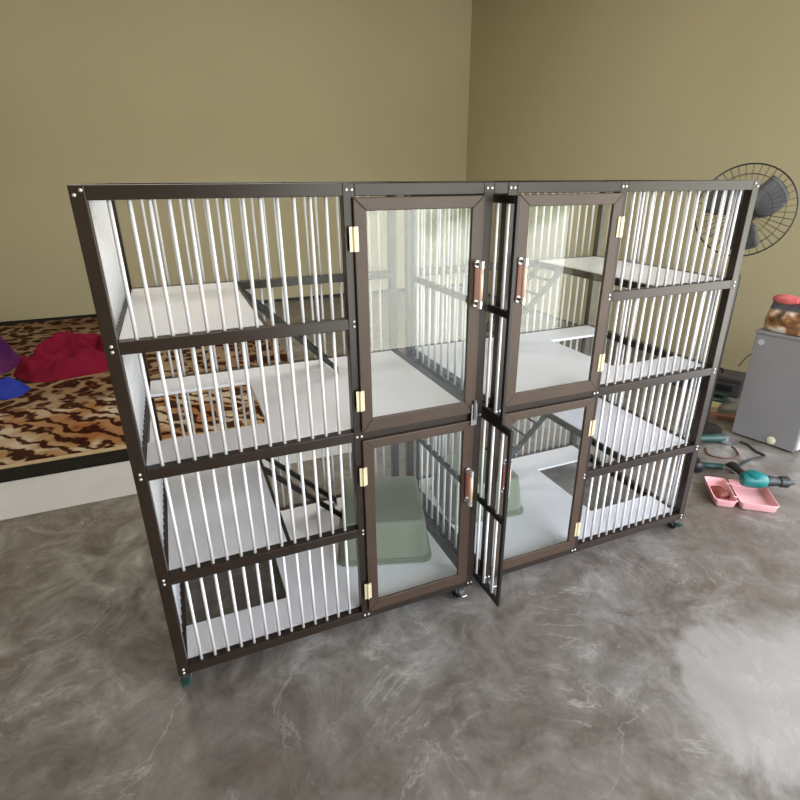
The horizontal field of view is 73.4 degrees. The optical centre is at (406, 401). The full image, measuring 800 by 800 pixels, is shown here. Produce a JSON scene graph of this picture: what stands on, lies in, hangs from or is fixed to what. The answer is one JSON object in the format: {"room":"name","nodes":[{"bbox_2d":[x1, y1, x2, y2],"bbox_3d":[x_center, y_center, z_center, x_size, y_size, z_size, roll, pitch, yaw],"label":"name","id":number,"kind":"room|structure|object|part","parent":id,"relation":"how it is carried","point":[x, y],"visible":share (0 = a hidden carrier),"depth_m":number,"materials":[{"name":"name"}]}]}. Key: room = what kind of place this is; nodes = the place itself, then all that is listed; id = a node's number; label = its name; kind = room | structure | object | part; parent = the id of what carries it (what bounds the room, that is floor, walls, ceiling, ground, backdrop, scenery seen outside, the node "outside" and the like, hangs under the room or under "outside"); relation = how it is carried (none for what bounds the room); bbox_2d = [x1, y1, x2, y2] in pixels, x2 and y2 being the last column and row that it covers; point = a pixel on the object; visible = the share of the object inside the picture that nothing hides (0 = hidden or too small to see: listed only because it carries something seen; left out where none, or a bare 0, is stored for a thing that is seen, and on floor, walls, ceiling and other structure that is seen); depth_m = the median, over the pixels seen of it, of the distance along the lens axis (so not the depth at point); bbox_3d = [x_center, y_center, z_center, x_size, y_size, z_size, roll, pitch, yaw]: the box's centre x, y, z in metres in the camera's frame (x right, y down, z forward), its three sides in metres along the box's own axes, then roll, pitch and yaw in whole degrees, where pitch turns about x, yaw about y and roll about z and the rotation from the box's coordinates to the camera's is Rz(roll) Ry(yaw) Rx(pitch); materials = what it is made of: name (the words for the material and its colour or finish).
{"room":"pet room","nodes":[
{"label":"pet room","id":0,"kind":"room"},
{"bbox_2d":[0,0,471,321],"bbox_3d":[-2.825,-3.354,7.136,8.340,4.200,0.150,-9,24,-21],"label":"wall","id":1,"kind":"structure","parent":0,"point":[92,91],"depth_m":7.07,"materials":[{"name":"paint"}]},
{"bbox_2d":[0,283,461,324],"bbox_3d":[-2.792,-1.406,7.861,8.127,0.045,0.012,-9,24,-21],"label":"baseboard","id":2,"kind":"structure","parent":1,"relation":"attached to","point":[460,284],"depth_m":7.27,"materials":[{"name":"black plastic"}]},
{"bbox_2d":[0,286,799,799],"bbox_3d":[-0.786,0.458,3.535,8.340,0.100,10.450,-9,24,-21],"label":"floor","id":3,"kind":"structure","parent":0,"point":[662,662],"depth_m":2.04,"materials":[{"name":"grey concrete"}]},
{"bbox_2d":[0,317,287,482],"bbox_3d":[-3.455,-0.306,5.247,4.390,0.013,4.615,-9,24,-21],"label":"rug","id":4,"kind":"object","parent":3,"relation":"on","point":[71,424],"visible":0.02,"depth_m":4.28,"materials":[{"name":"brown fabric"}]},
{"bbox_2d":[0,336,20,374],"bbox_3d":[-4.142,-0.515,5.243,0.611,0.382,0.684,-9,24,-21],"label":"cloth","id":5,"kind":"object","parent":4,"relation":"on","point":[9,359],"visible":0.92,"depth_m":5.27,"materials":[{"name":"purple fabric"}]},
{"bbox_2d":[0,377,30,399],"bbox_3d":[-3.492,-0.135,4.626,0.356,0.147,0.315,-4,23,-8],"label":"cloth","id":6,"kind":"object","parent":4,"relation":"on","point":[10,388],"visible":1,"depth_m":4.59,"materials":[{"name":"blue fabric"}]},
{"bbox_2d":[13,331,108,382],"bbox_3d":[-3.304,-0.544,5.351,1.107,0.345,0.999,-9,24,-21],"label":"blanket","id":7,"kind":"object","parent":4,"relation":"on","point":[67,355],"visible":0.7,"depth_m":5.11,"materials":[{"name":"red fabric"}]},
{"bbox_2d":[0,443,351,520],"bbox_3d":[-2.464,0.539,3.221,4.600,0.003,0.730,-9,24,-21],"label":"platform","id":8,"kind":"object","parent":3,"relation":"on","point":[39,494],"visible":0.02,"depth_m":3.25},
{"bbox_2d":[67,181,507,687],"bbox_3d":[-0.407,0.025,2.209,1.255,1.714,0.946,-9,24,-21],"label":"cage","id":9,"kind":"object","parent":3,"relation":"on","point":[209,505],"visible":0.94,"depth_m":1.91,"materials":[{"name":"brown metal"}]},
{"bbox_3d":[-0.980,-0.665,1.689,0.036,0.036,0.814,-9,24,-21],"label":"rail","id":10,"kind":"part","parent":9,"relation":"part of","materials":[{"name":"brown metal"}]},
{"bbox_3d":[-0.979,-0.296,1.842,0.036,0.036,0.814,-9,24,-21],"label":"rail","id":11,"kind":"part","parent":9,"relation":"part of","materials":[{"name":"brown metal"}]},
{"bbox_3d":[-0.811,0.223,1.634,0.036,1.636,0.036,-9,24,-21],"label":"post","id":12,"kind":"part","parent":9,"relation":"part of","materials":[{"name":"brown metal"}]},
{"bbox_3d":[-1.143,-0.076,2.357,0.036,1.636,0.036,-9,24,-21],"label":"post","id":13,"kind":"part","parent":9,"relation":"part of","materials":[{"name":"brown metal"}]},
{"bbox_3d":[-0.977,0.073,1.996,0.036,0.036,0.814,-9,24,-21],"label":"rail","id":14,"kind":"part","parent":9,"relation":"part of","materials":[{"name":"brown metal"}]},
{"bbox_3d":[-0.975,0.443,2.149,0.036,0.036,0.814,-9,24,-21],"label":"rail","id":15,"kind":"part","parent":9,"relation":"part of","materials":[{"name":"brown metal"}]},
{"bbox_3d":[-0.974,0.812,2.302,0.036,0.036,0.814,-9,24,-21],"label":"rail","id":16,"kind":"part","parent":9,"relation":"part of","materials":[{"name":"brown metal"}]},
{"bbox_3d":[-0.801,1.016,1.946,0.028,0.008,0.040,-9,24,-21],"label":"brake lever","id":17,"kind":"part","parent":9,"relation":"part of","materials":[{"name":"green plastic"}]},
{"bbox_2d":[119,282,262,339],"bbox_3d":[-0.779,-0.340,1.916,0.396,0.013,0.812,-9,24,-21],"label":"shelf","id":18,"kind":"object","parent":9,"relation":"attached to","point":[137,295],"depth_m":1.82,"materials":[{"name":"white laminate"}]},
{"bbox_3d":[-0.496,-0.569,1.452,0.656,0.036,0.036,-9,24,-21],"label":"rail","id":19,"kind":"part","parent":9,"relation":"part of","materials":[{"name":"brown metal"}]},
{"bbox_2d":[167,461,286,569],"bbox_3d":[-0.776,0.399,2.222,0.396,0.013,0.812,-9,24,-21],"label":"shelf","id":20,"kind":"object","parent":9,"relation":"attached to","point":[173,560],"depth_m":2.09,"materials":[{"name":"white laminate"}]},
{"bbox_3d":[-0.494,-0.200,1.605,0.656,0.036,0.036,-9,24,-21],"label":"rail","id":21,"kind":"part","parent":9,"relation":"part of","materials":[{"name":"brown metal"}]},
{"bbox_3d":[-0.610,-0.904,2.260,1.129,0.036,0.036,-9,24,-21],"label":"rail","id":22,"kind":"part","parent":9,"relation":"part of","materials":[{"name":"brown metal"}]},
{"bbox_3d":[-0.493,0.170,1.758,0.656,0.036,0.036,-9,24,-21],"label":"rail","id":23,"kind":"part","parent":9,"relation":"part of","materials":[{"name":"brown metal"}]},
{"bbox_3d":[-0.608,-0.534,2.413,1.129,0.036,0.036,-9,24,-21],"label":"rail","id":24,"kind":"part","parent":9,"relation":"part of","materials":[{"name":"brown metal"}]},
{"bbox_3d":[-0.491,0.539,1.911,0.656,0.036,0.036,-9,24,-21],"label":"rail","id":25,"kind":"part","parent":9,"relation":"part of","materials":[{"name":"brown metal"}]},
{"bbox_3d":[-0.607,-0.165,2.567,1.129,0.036,0.036,-9,24,-21],"label":"rail","id":26,"kind":"part","parent":9,"relation":"part of","materials":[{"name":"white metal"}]},
{"bbox_3d":[-0.489,0.909,2.065,0.656,0.036,0.036,-9,24,-21],"label":"rail","id":27,"kind":"part","parent":9,"relation":"part of","materials":[{"name":"brown metal"}]},
{"bbox_3d":[-0.344,-0.771,1.938,0.036,0.036,0.814,-9,24,-21],"label":"rail","id":28,"kind":"part","parent":9,"relation":"part of","materials":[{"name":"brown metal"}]},
{"bbox_3d":[-0.604,0.574,2.873,1.129,0.036,0.036,-9,24,-21],"label":"rail","id":29,"kind":"part","parent":9,"relation":"part of","materials":[{"name":"brown metal"}]},
{"bbox_3d":[-0.174,0.117,1.883,0.036,1.636,0.036,-9,24,-21],"label":"post","id":30,"kind":"part","parent":9,"relation":"part of","materials":[{"name":"brown metal"}]},
{"bbox_2d":[338,476,431,566],"bbox_3d":[-0.117,0.554,2.600,0.430,0.205,0.470,-2,23,-5],"label":"box","id":31,"kind":"object","parent":9,"relation":"on","point":[401,530],"visible":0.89,"depth_m":2.43,"materials":[{"name":"green plastic"}]},
{"bbox_3d":[-0.070,-0.254,2.776,0.036,1.636,0.036,-9,24,-21],"label":"post","id":32,"kind":"part","parent":9,"relation":"part of","materials":[{"name":"brown metal"}]},
{"bbox_3d":[0.092,-0.844,2.108,0.036,0.036,0.814,-9,24,-21],"label":"rail","id":33,"kind":"part","parent":9,"relation":"part of","materials":[{"name":"brown metal"}]},
{"bbox_3d":[0.043,0.080,1.968,0.438,0.037,0.035,-9,24,-21],"label":"rail","id":34,"kind":"part","parent":9,"relation":"part of","materials":[{"name":"brown metal"}]},
{"bbox_3d":[0.047,0.820,2.274,0.438,0.036,0.036,-9,24,-21],"label":"rail","id":35,"kind":"part","parent":9,"relation":"part of","materials":[{"name":"brown metal"}]},
{"bbox_3d":[0.049,0.456,2.096,0.444,0.764,0.011,-9,24,-21],"label":"door","id":36,"kind":"part","parent":9,"relation":"part of","materials":[{"name":"brown metal"}]},
{"bbox_3d":[0.046,-0.277,1.792,0.444,0.762,0.011,-9,24,-21],"label":"door","id":37,"kind":"part","parent":9,"relation":"part of","materials":[{"name":"brown metal"}]},
{"bbox_3d":[0.041,-0.658,1.661,0.438,0.036,0.036,-9,24,-21],"label":"rail","id":38,"kind":"part","parent":9,"relation":"part of","materials":[{"name":"brown metal"}]},
{"bbox_3d":[0.096,-0.105,2.414,0.036,0.036,0.814,-9,24,-21],"label":"rail","id":39,"kind":"part","parent":9,"relation":"part of","materials":[{"name":"brown metal"}]},
{"bbox_3d":[0.099,0.634,2.721,0.036,0.036,0.814,-9,24,-21],"label":"rail","id":40,"kind":"part","parent":9,"relation":"part of","materials":[{"name":"brown metal"}]},
{"bbox_3d":[0.244,0.842,2.354,0.028,0.008,0.040,-9,24,-21],"label":"brake lever","id":41,"kind":"part","parent":9,"relation":"part of","materials":[{"name":"silver metal"}]},
{"bbox_2d":[416,412,513,606],"bbox_3d":[0.215,0.332,2.420,0.013,0.800,0.830,-9,24,-21],"label":"divider panel","id":42,"kind":"object","parent":9,"relation":"attached to","point":[505,430],"visible":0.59,"depth_m":2.26,"materials":[{"name":"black metal"}]},
{"bbox_3d":[0.216,0.689,2.568,0.013,0.026,0.798,-9,24,-21],"label":"rail","id":43,"kind":"part","parent":42,"relation":"part of","materials":[{"name":"black metal"}]},
{"bbox_3d":[0.215,0.326,2.418,0.013,0.026,0.798,-9,24,-21],"label":"rail","id":44,"kind":"part","parent":42,"relation":"part of","materials":[{"name":"black metal"}]},
{"bbox_3d":[0.213,-0.026,2.272,0.013,0.026,0.798,-9,24,-21],"label":"rail","id":45,"kind":"part","parent":42,"relation":"part of","materials":[{"name":"black metal"}]},
{"bbox_2d":[411,194,520,424],"bbox_3d":[0.188,-0.422,2.167,0.013,0.786,0.830,-9,24,-21],"label":"divider panel","id":46,"kind":"object","parent":9,"relation":"attached to","point":[500,311],"visible":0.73,"depth_m":2.11,"materials":[{"name":"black metal"}]},
{"bbox_3d":[0.190,-0.071,2.313,0.013,0.026,0.798,-9,24,-21],"label":"rail","id":47,"kind":"part","parent":46,"relation":"part of","materials":[{"name":"black metal"}]},
{"bbox_3d":[0.188,-0.434,2.162,0.013,0.026,0.798,-9,24,-21],"label":"rail","id":48,"kind":"part","parent":46,"relation":"part of","materials":[{"name":"black metal"}]},
{"bbox_3d":[0.187,-0.773,2.022,0.013,0.026,0.798,-9,24,-21],"label":"rail","id":49,"kind":"part","parent":46,"relation":"part of","materials":[{"name":"black metal"}]},
{"bbox_3d":[0.237,0.329,2.122,0.016,0.132,0.003,-9,24,-21],"label":"handle plate","id":50,"kind":"part","parent":9,"relation":"part of","materials":[{"name":"orange metal"}]},
{"bbox_3d":[0.234,-0.399,1.820,0.016,0.132,0.003,-9,24,-21],"label":"handle plate","id":51,"kind":"part","parent":9,"relation":"part of","materials":[{"name":"orange metal"}]},
{"bbox_3d":[0.262,0.044,2.053,0.036,1.636,0.036,-9,24,-21],"label":"post","id":52,"kind":"part","parent":9,"relation":"part of","materials":[{"name":"brown metal"}]},
{"bbox_2d":[404,180,759,587],"bbox_3d":[0.725,-0.164,2.651,1.202,1.714,0.946,-9,24,-21],"label":"cage","id":53,"kind":"object","parent":3,"relation":"on","point":[547,378],"visible":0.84,"depth_m":2.47,"materials":[{"name":"brown metal"}]},
{"bbox_3d":[0.012,-0.268,2.808,0.036,1.636,0.036,-9,24,-21],"label":"post","id":54,"kind":"part","parent":53,"relation":"part of","materials":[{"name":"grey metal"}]},
{"bbox_3d":[0.175,-0.858,2.140,0.036,0.036,0.814,-9,24,-21],"label":"rail","id":55,"kind":"part","parent":53,"relation":"part of","materials":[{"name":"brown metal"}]},
{"bbox_3d":[0.178,-0.118,2.447,0.036,0.036,0.814,-9,24,-21],"label":"rail","id":56,"kind":"part","parent":53,"relation":"part of","materials":[{"name":"brown metal"}]},
{"bbox_3d":[0.181,0.620,2.753,0.036,0.036,0.814,-9,24,-21],"label":"rail","id":57,"kind":"part","parent":53,"relation":"part of","materials":[{"name":"brown metal"}]},
{"bbox_2d":[430,450,523,524],"bbox_3d":[0.369,0.438,2.876,0.410,0.205,0.400,-6,23,-14],"label":"box","id":58,"kind":"object","parent":53,"relation":"on","point":[515,508],"visible":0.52,"depth_m":2.76,"materials":[{"name":"green plastic"}]},
{"bbox_3d":[0.552,0.382,3.324,1.129,0.036,0.036,-9,24,-21],"label":"rail","id":59,"kind":"part","parent":53,"relation":"part of","materials":[{"name":"brown metal"}]},
{"bbox_3d":[0.344,0.031,2.085,0.036,1.636,0.036,-9,24,-21],"label":"post","id":60,"kind":"part","parent":53,"relation":"part of","materials":[{"name":"brown metal"}]},
{"bbox_3d":[0.549,-0.357,3.018,1.129,0.036,0.036,-9,24,-21],"label":"rail","id":61,"kind":"part","parent":53,"relation":"part of","materials":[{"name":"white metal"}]},
{"bbox_3d":[0.396,0.302,2.184,0.016,0.132,0.003,-9,24,-21],"label":"handle plate","id":62,"kind":"part","parent":53,"relation":"part of","materials":[{"name":"orange metal"}]},
{"bbox_3d":[0.547,-0.726,2.864,1.129,0.036,0.036,-9,24,-21],"label":"rail","id":63,"kind":"part","parent":53,"relation":"part of","materials":[{"name":"brown metal"}]},
{"bbox_3d":[0.393,-0.425,1.882,0.016,0.132,0.003,-9,24,-21],"label":"handle plate","id":64,"kind":"part","parent":53,"relation":"part of","materials":[{"name":"orange metal"}]},
{"bbox_3d":[0.611,-0.930,2.310,0.036,0.036,0.814,-9,24,-21],"label":"rail","id":65,"kind":"part","parent":53,"relation":"part of","materials":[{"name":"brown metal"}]},
{"bbox_3d":[0.565,0.734,2.477,0.438,0.036,0.036,-9,24,-21],"label":"rail","id":66,"kind":"part","parent":53,"relation":"part of","materials":[{"name":"brown metal"}]},
{"bbox_3d":[0.545,-1.096,2.711,1.129,0.036,0.036,-9,24,-21],"label":"rail","id":67,"kind":"part","parent":53,"relation":"part of","materials":[{"name":"brown metal"}]},
{"bbox_3d":[0.579,0.368,2.303,0.444,0.764,0.011,-9,24,-21],"label":"door","id":68,"kind":"part","parent":53,"relation":"part of","materials":[{"name":"brown metal"}]},
{"bbox_3d":[0.562,-0.006,2.171,0.438,0.037,0.035,-9,24,-21],"label":"rail","id":69,"kind":"part","parent":53,"relation":"part of","materials":[{"name":"brown metal"}]},
{"bbox_3d":[0.576,-0.365,1.999,0.444,0.762,0.011,-9,24,-21],"label":"door","id":70,"kind":"part","parent":53,"relation":"part of","materials":[{"name":"brown metal"}]},
{"bbox_3d":[0.559,-0.744,1.864,0.438,0.036,0.036,-9,24,-21],"label":"rail","id":71,"kind":"part","parent":53,"relation":"part of","materials":[{"name":"brown metal"}]},
{"bbox_3d":[1.085,-0.446,3.227,0.036,1.636,0.036,-9,24,-21],"label":"post","id":72,"kind":"part","parent":53,"relation":"part of","materials":[{"name":"brown metal"}]},
{"bbox_3d":[0.780,-0.042,2.255,0.036,1.636,0.036,-9,24,-21],"label":"post","id":73,"kind":"part","parent":53,"relation":"part of","materials":[{"name":"brown metal"}]},
{"bbox_2d":[552,398,687,456],"bbox_3d":[1.053,0.095,2.936,0.396,0.013,0.812,-9,24,-21],"label":"shelf","id":74,"kind":"object","parent":53,"relation":"attached to","point":[571,420],"depth_m":2.80,"materials":[{"name":"white laminate"}]},
{"bbox_3d":[1.254,0.442,3.172,0.036,0.036,0.814,-9,24,-21],"label":"rail","id":75,"kind":"part","parent":53,"relation":"part of","materials":[{"name":"brown metal"}]},
{"bbox_3d":[1.102,0.644,2.686,0.656,0.036,0.036,-9,24,-21],"label":"rail","id":76,"kind":"part","parent":53,"relation":"part of","materials":[{"name":"brown metal"}]},
{"bbox_2d":[538,256,719,285],"bbox_3d":[1.050,-0.644,2.630,0.396,0.013,0.812,-9,24,-21],"label":"shelf","id":77,"kind":"object","parent":53,"relation":"attached to","point":[588,267],"depth_m":2.60,"materials":[{"name":"white laminate"}]},
{"bbox_3d":[1.100,0.275,2.533,0.656,0.036,0.036,-9,24,-21],"label":"rail","id":78,"kind":"part","parent":53,"relation":"part of","materials":[{"name":"brown metal"}]},
{"bbox_3d":[1.252,0.073,3.019,0.036,0.036,0.814,-9,24,-21],"label":"rail","id":79,"kind":"part","parent":53,"relation":"part of","materials":[{"name":"brown metal"}]},
{"bbox_3d":[1.251,-0.297,2.865,0.036,0.036,0.814,-9,24,-21],"label":"rail","id":80,"kind":"part","parent":53,"relation":"part of","materials":[{"name":"brown metal"}]},
{"bbox_3d":[1.248,-1.036,2.559,0.036,0.036,0.814,-9,24,-21],"label":"rail","id":81,"kind":"part","parent":53,"relation":"part of","materials":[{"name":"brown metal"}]},
{"bbox_3d":[1.099,-0.095,2.379,0.656,0.036,0.036,-9,24,-21],"label":"rail","id":82,"kind":"part","parent":53,"relation":"part of","materials":[{"name":"brown metal"}]},
{"bbox_3d":[1.249,-0.666,2.712,0.036,0.036,0.814,-9,24,-21],"label":"rail","id":83,"kind":"part","parent":53,"relation":"part of","materials":[{"name":"brown metal"}]},
{"bbox_3d":[1.097,-0.464,2.226,0.656,0.036,0.036,-9,24,-21],"label":"rail","id":84,"kind":"part","parent":53,"relation":"part of","materials":[{"name":"brown metal"}]},
{"bbox_3d":[1.427,0.645,2.816,0.028,0.008,0.040,-9,24,-21],"label":"brake lever","id":85,"kind":"part","parent":53,"relation":"part of","materials":[{"name":"green plastic"}]},
{"bbox_3d":[1.095,-0.834,2.073,0.656,0.036,0.036,-9,24,-21],"label":"rail","id":86,"kind":"part","parent":53,"relation":"part of","materials":[{"name":"brown metal"}]},
{"bbox_3d":[1.417,-0.147,2.504,0.036,1.636,0.036,-9,24,-21],"label":"post","id":87,"kind":"part","parent":53,"relation":"part of","materials":[{"name":"brown metal"}]},
{"bbox_2d":[672,367,745,397],"bbox_3d":[2.649,-0.215,4.708,0.530,0.215,0.237,17,28,36],"label":"toolbox","id":88,"kind":"object","parent":3,"relation":"on","point":[730,383],"visible":0.37,"depth_m":4.55,"materials":[{"name":"grey plastic"}]},
{"bbox_3d":[2.648,-0.131,4.587,0.220,0.045,0.011,17,28,36],"label":"recess panel","id":89,"kind":"part","parent":88,"relation":"part of","materials":[{"name":"black plastic"}]},
{"bbox_3d":[2.651,-0.254,4.695,0.530,0.050,0.230,17,28,36],"label":"lid","id":90,"kind":"part","parent":88,"relation":"part of","materials":[{"name":"grey plastic"}]},
{"bbox_2d":[710,401,720,411],"bbox_3d":[2.429,0.049,4.266,0.090,0.069,0.120,17,28,35],"label":"carton","id":91,"kind":"object","parent":3,"relation":"on","point":[715,407],"visible":0.43,"depth_m":4.22,"materials":[{"name":"yellow cardboard"}]},
{"bbox_2d":[685,454,746,473],"bbox_3d":[1.948,0.406,3.403,0.405,0.078,0.240,18,29,37],"label":"drill","id":92,"kind":"object","parent":3,"relation":"on","point":[700,466],"visible":0.48,"depth_m":3.38,"materials":[{"name":"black plastic"}]},
{"bbox_3d":[1.927,0.408,3.404,0.140,0.040,0.052,4,23,10],"label":"handle","id":93,"kind":"part","parent":92,"relation":"part of","materials":[{"name":"green plastic"}]},
{"bbox_2d":[701,433,732,444],"bbox_3d":[2.153,0.257,3.767,0.265,0.065,0.098,-1,23,-3],"label":"grinder","id":94,"kind":"object","parent":3,"relation":"on","point":[724,438],"visible":0.77,"depth_m":3.74,"materials":[{"name":"green plastic"}]},
{"bbox_2d":[712,392,727,402],"bbox_3d":[2.566,-0.032,4.478,0.230,0.053,0.185,-9,24,-21],"label":"hose","id":95,"kind":"object","parent":3,"relation":"on","point":[716,394],"visible":0.47,"depth_m":4.48,"materials":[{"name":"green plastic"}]},
{"bbox_2d":[705,446,738,458],"bbox_3d":[2.141,0.346,3.628,0.244,0.010,0.163,-3,23,-6],"label":"cord","id":96,"kind":"object","parent":3,"relation":"on","point":[707,453],"visible":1,"depth_m":3.58,"materials":[{"name":"brown plastic"}]},
{"bbox_2d":[709,411,735,421],"bbox_3d":[2.431,0.119,4.137,0.200,0.039,0.060,12,25,26],"label":"wood block","id":97,"kind":"object","parent":3,"relation":"on","point":[712,415],"visible":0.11,"depth_m":4.12,"materials":[{"name":"brown wood"}]},
{"bbox_2d":[681,163,798,434],"bbox_3d":[2.118,-0.584,3.533,0.465,1.804,0.460,-9,24,-21],"label":"pedestal fan","id":98,"kind":"object","parent":3,"relation":"on","point":[773,194],"visible":0.6,"depth_m":3.24,"materials":[{"name":"black plastic"}]},
{"bbox_3d":[1.951,-1.241,3.300,0.228,0.179,0.073,12,25,27],"label":"blade","id":99,"kind":"part","parent":98,"relation":"part of","materials":[{"name":"grey plastic"}]},
{"bbox_3d":[2.055,-1.032,3.303,0.033,0.200,0.216,-16,27,-33],"label":"blade","id":100,"kind":"part","parent":98,"relation":"part of","materials":[{"name":"grey plastic"}]},
{"bbox_3d":[2.151,-1.212,3.182,0.203,0.240,0.059,9,24,20],"label":"blade","id":101,"kind":"part","parent":98,"relation":"part of","materials":[{"name":"grey plastic"}]},
{"bbox_2d":[704,476,779,512],"bbox_3d":[1.930,0.537,3.117,0.330,0.051,0.270,5,23,14],"label":"tray","id":102,"kind":"object","parent":3,"relation":"on","point":[757,499],"visible":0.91,"depth_m":3.11,"materials":[{"name":"pink plastic"}]},
{"bbox_2d":[710,485,729,497],"bbox_3d":[1.831,0.526,3.146,0.072,0.032,0.114,-1,23,-2],"label":"pouch","id":103,"kind":"object","parent":102,"relation":"in","point":[720,492],"visible":0.9,"depth_m":3.12,"materials":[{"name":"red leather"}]},
{"bbox_2d":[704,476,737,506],"bbox_3d":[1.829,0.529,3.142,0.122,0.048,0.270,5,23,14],"label":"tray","id":104,"kind":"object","parent":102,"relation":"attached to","point":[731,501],"depth_m":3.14,"materials":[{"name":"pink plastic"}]},
{"bbox_2d":[725,441,794,487],"bbox_3d":[2.179,0.360,3.423,0.318,0.152,0.792,7,24,17],"label":"drill","id":105,"kind":"object","parent":3,"relation":"on","point":[751,478],"visible":1,"depth_m":3.10,"materials":[{"name":"teal plastic"}]},
{"bbox_3d":[1.994,0.416,3.225,0.056,0.043,0.172,1,23,2],"label":"handle","id":106,"kind":"part","parent":105,"relation":"part of","materials":[{"name":"black plastic"}]},
{"bbox_3d":[2.222,0.352,3.501,0.176,0.108,0.602,17,28,36],"label":"power cord","id":107,"kind":"part","parent":105,"relation":"part of","materials":[{"name":"black plastic"}]},
{"bbox_2d":[732,327,799,451],"bbox_3d":[2.682,-0.120,3.751,0.518,0.775,0.424,-16,27,-33],"label":"base cabinet","id":108,"kind":"object","parent":3,"relation":"on","point":[768,410],"visible":0.92,"depth_m":3.63,"materials":[{"name":"grey laminate"}]},
{"bbox_2d":[764,294,799,336],"bbox_3d":[2.550,-0.570,3.499,0.191,0.250,0.342,-17,28,-35],"label":"jar","id":109,"kind":"object","parent":108,"relation":"on","point":[783,316],"visible":1,"depth_m":3.50,"materials":[{"name":"glass"}]},
{"bbox_3d":[2.805,-0.058,3.602,0.492,0.715,0.018,-16,27,-33],"label":"door","id":110,"kind":"part","parent":108,"relation":"part of","materials":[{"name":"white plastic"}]},
{"bbox_2d":[462,0,799,372],"bbox_3d":[3.041,-2.144,4.158,0.150,4.200,10.350,-9,24,-21],"label":"wall","id":111,"kind":"structure","parent":0,"point":[559,89],"depth_m":5.37,"materials":[{"name":"paint"}]},
{"bbox_2d":[462,284,577,324],"bbox_3d":[2.076,-1.014,6.885,0.012,0.030,5.750,-9,24,-21],"label":"baseboard","id":112,"kind":"structure","parent":111,"relation":"attached to","point":[532,309],"depth_m":7.22,"materials":[{"name":"grey plastic"}]}
]}

